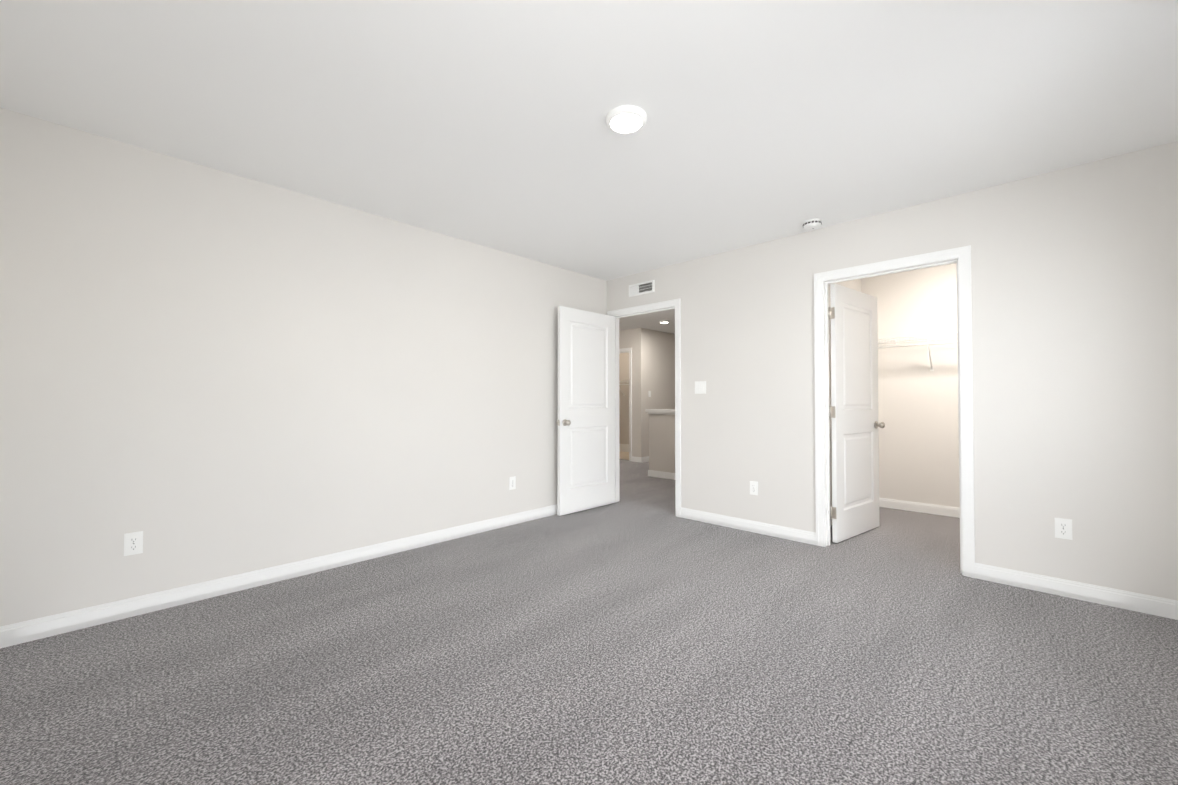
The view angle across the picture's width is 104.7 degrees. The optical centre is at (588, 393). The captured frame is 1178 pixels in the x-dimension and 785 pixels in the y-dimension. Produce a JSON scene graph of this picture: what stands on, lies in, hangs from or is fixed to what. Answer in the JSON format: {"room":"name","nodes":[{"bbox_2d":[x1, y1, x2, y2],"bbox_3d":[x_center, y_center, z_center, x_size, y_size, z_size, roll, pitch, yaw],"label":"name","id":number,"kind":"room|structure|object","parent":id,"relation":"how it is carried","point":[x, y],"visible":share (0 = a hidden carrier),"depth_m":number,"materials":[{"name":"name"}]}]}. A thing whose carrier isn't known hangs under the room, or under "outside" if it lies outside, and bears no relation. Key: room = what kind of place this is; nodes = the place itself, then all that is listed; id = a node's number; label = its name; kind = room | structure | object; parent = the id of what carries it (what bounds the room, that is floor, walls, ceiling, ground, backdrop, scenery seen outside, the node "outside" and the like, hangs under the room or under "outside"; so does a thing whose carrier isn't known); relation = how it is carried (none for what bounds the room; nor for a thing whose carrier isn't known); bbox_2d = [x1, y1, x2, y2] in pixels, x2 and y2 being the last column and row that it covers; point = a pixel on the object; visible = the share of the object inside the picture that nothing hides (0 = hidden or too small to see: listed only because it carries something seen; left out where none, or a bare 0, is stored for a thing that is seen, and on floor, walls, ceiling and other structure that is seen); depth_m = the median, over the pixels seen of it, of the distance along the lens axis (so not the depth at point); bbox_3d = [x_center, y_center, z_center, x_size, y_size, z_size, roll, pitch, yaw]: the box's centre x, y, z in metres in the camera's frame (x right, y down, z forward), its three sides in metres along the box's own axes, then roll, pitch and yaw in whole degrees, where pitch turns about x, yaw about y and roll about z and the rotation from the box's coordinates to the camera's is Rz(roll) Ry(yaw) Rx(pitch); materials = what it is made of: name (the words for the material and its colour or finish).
{"room":"empty bedroom","nodes":[
{"label":"empty bedroom","id":0,"kind":"room"},
{"bbox_2d":[0,107,606,626],"bbox_3d":[-1.354,-0.057,3.529,0.115,2.460,4.590,-1,-1,44],"label":"wall","id":1,"kind":"structure","parent":0,"point":[206,373],"depth_m":2.67,"materials":[{"name":"beige paint"}]},
{"bbox_2d":[124,531,142,555],"bbox_3d":[-2.374,0.780,2.368,0.008,0.115,0.070,-1,-1,44],"label":"electrical outlet","id":2,"kind":"object","parent":1,"relation":"attached to","point":[133,543],"visible":1,"depth_m":2.37,"materials":[{"name":"white plastic"}]},
{"bbox_2d":[0,504,556,647],"bbox_3d":[-1.308,1.125,3.466,0.013,0.095,4.360,-1,-1,44],"label":"baseboard","id":3,"kind":"structure","parent":1,"relation":"attached to","point":[36,629],"depth_m":2.64,"materials":[{"name":"white paint"}]},
{"bbox_2d":[509,476,515,489],"bbox_3d":[-0.692,0.808,4.114,0.008,0.115,0.070,-1,-1,44],"label":"electrical outlet","id":4,"kind":"object","parent":1,"relation":"attached to","point":[512,482],"visible":1,"depth_m":4.11,"materials":[{"name":"white plastic"}]},
{"bbox_2d":[0,459,1177,784],"bbox_3d":[0.519,1.256,4.996,8.200,0.120,9.700,-1,-1,44],"label":"floor carpet","id":5,"kind":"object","parent":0,"point":[640,633],"visible":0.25,"depth_m":1.86,"materials":[{"name":"grey carpet"}]},
{"bbox_2d":[619,451,628,459],"bbox_3d":[0.944,1.268,9.672,1.725,0.004,1.775,-1,-1,44],"label":"floor","id":6,"kind":"structure","parent":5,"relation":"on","point":[624,455],"depth_m":9.30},
{"bbox_2d":[0,0,1177,333],"bbox_3d":[0.519,-1.323,5.036,8.200,0.120,9.700,-1,-1,44],"label":"ceiling","id":7,"kind":"structure","parent":0,"point":[480,122],"depth_m":2.04,"materials":[{"name":"white paint"}]},
{"bbox_2d":[606,105,646,133],"bbox_3d":[0.177,-1.295,2.158,0.194,0.027,0.194,-1,-1,44],"label":"recessed light","id":8,"kind":"object","parent":7,"relation":"in","point":[626,119],"visible":0.98,"depth_m":2.13,"materials":[{"name":"white plastic"}]},
{"bbox_2d":[802,218,822,229],"bbox_3d":[1.674,-1.268,3.409,0.140,0.042,0.140,-1,-1,44],"label":"smoke detector","id":9,"kind":"object","parent":7,"relation":"attached to","point":[811,224],"visible":1,"depth_m":3.37,"materials":[{"name":"white plastic"}]},
{"bbox_2d":[619,353,628,443],"bbox_3d":[1.079,0.042,9.831,1.725,2.460,0.115,-1,-1,44],"label":"wall","id":10,"kind":"structure","parent":0,"point":[623,402],"depth_m":10.04,"materials":[{"name":"paint"}]},
{"bbox_2d":[619,444,628,451],"bbox_3d":[1.032,1.184,9.765,1.725,0.166,0.020,-1,-1,44],"label":"baseboard","id":11,"kind":"structure","parent":10,"relation":"attached to","point":[623,447],"depth_m":9.99,"materials":[{"name":"white paint"}]},
{"bbox_2d":[619,380,628,395],"bbox_3d":[0.932,-0.123,9.681,1.720,0.335,0.309,-1,-1,44],"label":"shelf","id":12,"kind":"object","parent":10,"relation":"attached to","point":[624,384],"visible":0.19,"depth_m":9.83,"materials":[{"name":"white plastic"}]},
{"bbox_2d":[619,328,644,456],"bbox_3d":[0.329,0.029,8.970,1.840,2.460,0.115,-1,-1,44],"label":"wall","id":13,"kind":"structure","parent":0,"point":[634,339],"depth_m":8.36,"materials":[{"name":"paint"}]},
{"bbox_2d":[619,348,631,460],"bbox_3d":[0.453,0.200,8.757,0.940,2.111,0.018,-1,-1,44],"label":"door frame","id":14,"kind":"structure","parent":13,"relation":"attached to","point":[630,398],"depth_m":8.45,"materials":[{"name":"white paint"}]},
{"bbox_2d":[640,456,648,462],"bbox_3d":[1.608,1.211,8.944,0.013,0.095,1.903,-1,-1,44],"label":"baseboard","id":15,"kind":"structure","parent":13,"relation":"attached to","point":[642,459],"depth_m":8.32,"materials":[{"name":"white paint"}]},
{"bbox_2d":[645,329,674,456],"bbox_3d":[1.606,0.030,9.053,0.115,2.460,1.775,-1,-1,44],"label":"wall block","id":16,"kind":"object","parent":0,"point":[660,365],"visible":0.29,"depth_m":8.70,"materials":[{"name":"paint"}]},
{"bbox_2d":[649,414,674,472],"bbox_3d":[1.499,0.739,6.281,1.560,0.955,0.120,-1,-1,44],"label":"wall","id":17,"kind":"structure","parent":0,"point":[661,442],"depth_m":6.62,"materials":[{"name":"paint"}]},
{"bbox_2d":[646,409,674,414],"bbox_3d":[1.486,0.257,6.301,1.595,0.070,0.190,-1,-1,44],"label":"cap","id":18,"kind":"object","parent":17,"relation":"on","point":[661,411],"visible":0.36,"depth_m":6.61,"materials":[{"name":"white paint"}]},
{"bbox_2d":[648,470,674,479],"bbox_3d":[1.448,1.168,6.231,1.573,0.095,0.013,-1,-1,44],"label":"baseboard","id":19,"kind":"structure","parent":17,"relation":"attached to","point":[661,474],"depth_m":6.60,"materials":[{"name":"white paint"}]},
{"bbox_2d":[828,279,861,505],"bbox_3d":[2.334,-0.044,4.361,0.115,2.460,1.725,-1,-1,44],"label":"wall","id":20,"kind":"structure","parent":0,"point":[854,284],"depth_m":4.14,"materials":[{"name":"paint"}]},
{"bbox_2d":[607,141,1177,600],"bbox_3d":[1.702,-0.054,3.693,4.060,2.460,0.115,-1,-1,44],"label":"wall","id":21,"kind":"structure","parent":0,"point":[1075,335],"depth_m":2.73,"materials":[{"name":"beige paint"}]},
{"bbox_2d":[556,306,614,515],"bbox_3d":[-0.010,0.165,4.687,0.179,2.030,0.820,-1,-1,45],"label":"entry door","id":22,"kind":"structure","parent":21,"relation":"in","point":[585,421],"depth_m":4.64,"materials":[{"name":"white paint"}]},
{"bbox_2d":[629,280,654,296],"bbox_3d":[0.543,-1.098,4.734,0.330,0.125,0.016,-1,-1,44],"label":"air vent","id":23,"kind":"object","parent":21,"relation":"in","point":[646,287],"visible":1,"depth_m":4.73,"materials":[{"name":"white plastic"}]},
{"bbox_2d":[607,298,680,516],"bbox_3d":[0.585,0.137,4.754,0.940,2.111,0.135,-1,-1,44],"label":"door frame","id":24,"kind":"structure","parent":21,"relation":"attached to","point":[676,303],"depth_m":4.48,"materials":[{"name":"white paint"}]},
{"bbox_2d":[695,381,705,393],"bbox_3d":[1.038,-0.060,4.244,0.116,0.115,0.011,-1,-1,44],"label":"bedroom light switch","id":25,"kind":"object","parent":21,"relation":"attached to","point":[700,387],"visible":1,"depth_m":4.24,"materials":[{"name":"white plastic"}]},
{"bbox_2d":[750,481,757,494],"bbox_3d":[1.406,0.804,3.879,0.070,0.115,0.008,-1,-1,44],"label":"electrical outlet","id":26,"kind":"object","parent":21,"relation":"attached to","point":[753,487],"visible":1,"depth_m":3.88,"materials":[{"name":"white plastic"}]},
{"bbox_2d":[829,284,884,542],"bbox_3d":[2.240,0.151,3.809,0.820,2.030,0.179,1,-1,-37],"label":"closet door","id":27,"kind":"structure","parent":21,"relation":"in","point":[853,414],"depth_m":3.75,"materials":[{"name":"white paint"}]},
{"bbox_2d":[814,245,974,577],"bbox_3d":[2.147,0.137,3.261,0.846,2.064,0.119,-1,-1,44],"label":"door frame","id":28,"kind":"structure","parent":21,"relation":"attached to","point":[826,376],"depth_m":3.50,"materials":[{"name":"white paint"}]},
{"bbox_2d":[681,507,1177,619],"bbox_3d":[1.998,1.122,3.300,3.089,0.095,0.013,-1,-1,44],"label":"baseboard","id":29,"kind":"structure","parent":21,"relation":"attached to","point":[1146,604],"depth_m":2.68,"materials":[{"name":"white paint"}]},
{"bbox_2d":[1055,518,1071,539],"bbox_3d":[2.724,0.774,2.609,0.070,0.115,0.008,-1,-1,44],"label":"electrical outlet","id":30,"kind":"object","parent":21,"relation":"attached to","point":[1063,528],"visible":1,"depth_m":2.61,"materials":[{"name":"white plastic"}]},
{"bbox_2d":[861,263,959,507],"bbox_3d":[3.686,-0.044,4.337,2.095,2.460,0.115,-1,-1,44],"label":"wall","id":31,"kind":"structure","parent":0,"point":[918,432],"depth_m":4.60,"materials":[{"name":"paint"}]},
{"bbox_2d":[878,333,957,370],"bbox_3d":[3.579,-0.400,4.151,1.976,0.335,0.309,-1,-1,44],"label":"wire closet shelf","id":32,"kind":"object","parent":31,"relation":"attached to","point":[917,339],"visible":0.23,"depth_m":4.41,"materials":[{"name":"white metal"}]},
{"bbox_2d":[879,497,959,517],"bbox_3d":[3.681,1.137,4.233,1.976,0.095,0.013,-1,-1,44],"label":"baseboard","id":33,"kind":"structure","parent":31,"relation":"attached to","point":[950,511],"depth_m":4.56,"materials":[{"name":"white paint"}]}
]}

